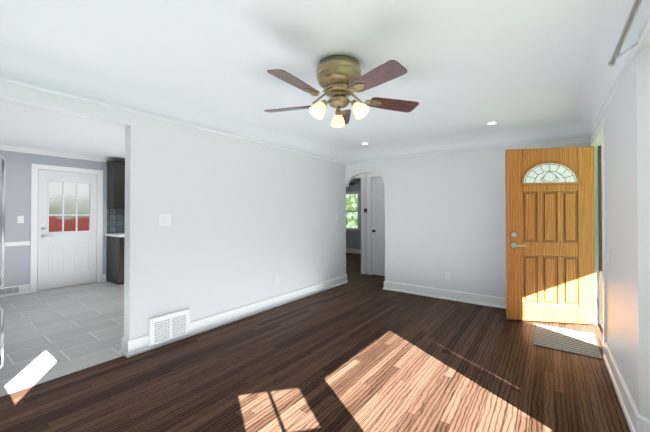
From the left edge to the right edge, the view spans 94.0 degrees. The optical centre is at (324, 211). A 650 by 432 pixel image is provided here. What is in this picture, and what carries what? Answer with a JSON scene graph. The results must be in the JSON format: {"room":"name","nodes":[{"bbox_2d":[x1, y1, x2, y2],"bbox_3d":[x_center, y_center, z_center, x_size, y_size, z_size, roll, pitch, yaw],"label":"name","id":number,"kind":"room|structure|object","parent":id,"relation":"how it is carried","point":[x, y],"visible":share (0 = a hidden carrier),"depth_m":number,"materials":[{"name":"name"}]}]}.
{"room":"living room","nodes":[
{"label":"living room","id":0,"kind":"room"},
{"bbox_2d":[0,150,106,287],"bbox_3d":[-3.180,0.108,7.222,0.250,2.460,9.390,0,-1,36],"label":"wall","id":1,"kind":"structure","parent":0,"point":[17,203],"depth_m":4.80,"materials":[{"name":"grey paint"}]},
{"bbox_2d":[0,285,19,294],"bbox_3d":[-4.881,1.223,4.669,0.036,0.110,0.260,0,-1,36],"label":"air vent","id":2,"kind":"object","parent":1,"relation":"in","point":[9,290],"visible":1,"depth_m":4.67,"materials":[{"name":"white metal"}]},
{"bbox_2d":[17,216,23,222],"bbox_3d":[-4.814,0.134,4.792,0.008,0.115,0.075,0,-1,36],"label":"switch plate","id":3,"kind":"object","parent":1,"relation":"attached to","point":[20,219],"depth_m":4.79,"materials":[{"name":"white plastic"}]},
{"bbox_2d":[0,145,124,246],"bbox_3d":[-4.139,-0.220,5.671,0.055,1.555,5.250,0,-1,36],"label":"rails","id":4,"kind":"object","parent":1,"relation":"attached to","point":[41,152],"visible":0.62,"depth_m":4.98,"materials":[{"name":"white wood"}]},
{"bbox_2d":[37,170,96,290],"bbox_3d":[-4.460,0.313,5.280,0.098,1.988,0.800,0,-1,36],"label":"kitchen door","id":5,"kind":"structure","parent":1,"relation":"in","point":[66,258],"depth_m":5.24,"materials":[{"name":"white paint"}]},
{"bbox_2d":[106,160,124,211],"bbox_3d":[-3.893,-0.486,5.761,0.341,0.900,0.323,0,-1,36],"label":"upper cabinet","id":6,"kind":"object","parent":1,"relation":"attached to","point":[115,168],"depth_m":5.62,"materials":[{"name":"grey wood"}]},
{"bbox_2d":[0,281,123,396],"bbox_3d":[-2.752,1.309,4.580,3.765,0.001,5.370,0,-1,36],"label":"floor","id":7,"kind":"structure","parent":0,"point":[51,334],"depth_m":3.26,"materials":[{"name":"grey tile"}]},
{"bbox_2d":[0,155,4,368],"bbox_3d":[-2.878,0.392,2.110,0.760,1.792,0.813,0,-1,36],"label":"fridge","id":8,"kind":"object","parent":7,"relation":"on","point":[2,235],"visible":1,"depth_m":2.23,"materials":[{"name":"silver metal"}]},
{"bbox_2d":[106,236,124,284],"bbox_3d":[-3.786,0.891,5.668,0.606,0.856,0.323,0,-1,36],"label":"base cabinet","id":9,"kind":"object","parent":7,"relation":"on","point":[115,244],"depth_m":5.46,"materials":[{"name":"grey wood"}]},
{"bbox_2d":[105,232,124,235],"bbox_3d":[-3.285,0.449,6.326,0.635,0.040,2.010,0,-1,36],"label":"countertop","id":10,"kind":"structure","parent":9,"relation":"on","point":[108,233],"depth_m":5.69,"materials":[{"name":"white stone"}]},
{"bbox_2d":[0,102,124,159],"bbox_3d":[-2.750,-1.007,4.627,3.740,0.001,5.410,0,-1,36],"label":"ceiling","id":11,"kind":"structure","parent":0,"point":[25,127],"depth_m":3.96,"materials":[{"name":"white paint"}]},
{"bbox_2d":[0,81,344,339],"bbox_3d":[-1.234,0.072,3.521,0.120,2.460,5.250,0,-1,36],"label":"wall","id":12,"kind":"structure","parent":0,"point":[250,220],"depth_m":3.38,"materials":[{"name":"white paint"}]},
{"bbox_2d":[159,214,170,225],"bbox_3d":[-1.566,0.087,2.963,0.008,0.118,0.118,0,-1,36],"label":"switch plate","id":13,"kind":"object","parent":12,"relation":"attached to","point":[164,219],"depth_m":2.96,"materials":[{"name":"white plastic"}]},
{"bbox_2d":[148,309,189,348],"bbox_3d":[-1.526,1.148,2.986,0.032,0.273,0.390,0,-1,36],"label":"air vent","id":14,"kind":"object","parent":12,"relation":"in","point":[167,328],"visible":1,"depth_m":2.96,"materials":[{"name":"white metal"}]},
{"bbox_2d":[275,275,278,283],"bbox_3d":[-0.662,0.938,4.177,0.008,0.115,0.075,0,-1,36],"label":"electrical outlet","id":15,"kind":"object","parent":12,"relation":"attached to","point":[276,276],"depth_m":4.17,"materials":[{"name":"white plastic"}]},
{"bbox_2d":[0,248,649,431],"bbox_3d":[0.007,1.246,4.936,7.580,0.140,9.020,0,-1,36],"label":"baseboard","id":16,"kind":"structure","parent":12,"relation":"attached to","point":[636,421],"depth_m":3.73,"materials":[{"name":"white wood"}]},
{"bbox_2d":[0,0,605,149],"bbox_3d":[0.197,-1.109,2.449,3.590,0.001,5.410,0,-1,36],"label":"ceiling","id":17,"kind":"structure","parent":0,"point":[473,65],"depth_m":2.11,"materials":[{"name":"white paint"}]},
{"bbox_2d":[0,0,649,163],"bbox_3d":[0.193,-1.001,2.476,3.430,0.215,5.250,0,-1,36],"label":"cove","id":18,"kind":"object","parent":17,"relation":"attached to","point":[22,66],"visible":1,"depth_m":2.84,"materials":[{"name":"white paint"}]},
{"bbox_2d":[264,55,418,127],"bbox_3d":[0.073,-0.891,2.278,1.248,0.438,1.218,0,-1,36],"label":"ceiling fan","id":19,"kind":"object","parent":17,"relation":"hanging from","point":[340,79],"visible":1,"depth_m":2.18,"materials":[{"name":"brown wood"}]},
{"bbox_2d":[0,253,630,431],"bbox_3d":[-0.009,1.316,4.897,8.500,0.001,9.700,0,-1,36],"label":"floor","id":20,"kind":"structure","parent":0,"point":[358,351],"depth_m":2.32,"materials":[{"name":"brown wood"}]},
{"bbox_2d":[534,324,602,358],"bbox_3d":[2.424,1.293,3.061,0.495,0.008,0.680,0,-1,36],"label":"doormat","id":21,"kind":"object","parent":20,"relation":"on","point":[573,341],"visible":1,"depth_m":3.02,"materials":[{"name":"grey fabric"}]},
{"bbox_2d":[346,179,360,248],"bbox_3d":[1.222,0.134,9.812,3.750,2.460,0.250,0,-1,36],"label":"wall","id":22,"kind":"structure","parent":0,"point":[353,239],"depth_m":9.83,"materials":[{"name":"white paint"}]},
{"bbox_2d":[346,191,359,230],"bbox_3d":[0.807,0.001,10.077,0.910,1.270,0.220,0,-1,36],"label":"bedroom window","id":23,"kind":"structure","parent":22,"relation":"in","point":[352,211],"depth_m":10.09,"materials":[{"name":"white"}]},
{"bbox_2d":[354,173,369,273],"bbox_3d":[-0.095,0.108,7.173,4.770,2.460,0.120,0,-1,36],"label":"wall","id":24,"kind":"structure","parent":0,"point":[365,224],"depth_m":6.38,"materials":[{"name":"white paint"}]},
{"bbox_2d":[372,177,384,275],"bbox_3d":[1.270,0.306,6.082,0.760,2.018,0.110,0,-1,36],"label":"hall door","id":25,"kind":"structure","parent":24,"relation":"in","point":[378,225],"depth_m":6.23,"materials":[{"name":"white paint"}]},
{"bbox_2d":[345,136,590,297],"bbox_3d":[0.301,0.094,5.724,7.630,2.460,0.120,0,-1,36],"label":"wall","id":26,"kind":"structure","parent":0,"point":[445,212],"depth_m":4.51,"materials":[{"name":"white paint"}]},
{"bbox_2d":[445,272,449,280],"bbox_3d":[1.827,0.972,4.508,0.075,0.115,0.008,0,-1,36],"label":"electrical outlet","id":27,"kind":"object","parent":26,"relation":"attached to","point":[447,275],"depth_m":4.51,"materials":[{"name":"white plastic"}]},
{"bbox_2d":[591,28,649,419],"bbox_3d":[1.734,0.050,1.245,0.500,2.460,5.620,0,-1,36],"label":"wall","id":28,"kind":"structure","parent":0,"point":[619,115],"depth_m":1.86,"materials":[{"name":"white paint"}]},
{"bbox_2d":[505,146,595,323],"bbox_3d":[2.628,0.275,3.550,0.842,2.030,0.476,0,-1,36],"label":"front door","id":29,"kind":"structure","parent":28,"relation":"in","point":[550,234],"depth_m":3.53,"materials":[{"name":"brown wood"}]},
{"bbox_2d":[608,0,641,66],"bbox_3d":[0.902,-0.914,0.644,0.112,0.104,2.860,0,-1,36],"label":"curtain rod","id":30,"kind":"object","parent":28,"relation":"attached to","point":[627,25],"visible":0.83,"depth_m":1.50,"materials":[{"name":"silver metal"}]},
{"label":"outside","id":31,"kind":"structure","parent":0,"visible":0},
{"bbox_2d":[49,181,88,231],"bbox_3d":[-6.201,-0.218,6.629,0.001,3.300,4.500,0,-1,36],"label":"window","id":32,"kind":"structure","parent":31,"point":[55,190],"depth_m":7.00,"materials":[{"name":"clear glass"}]}
]}

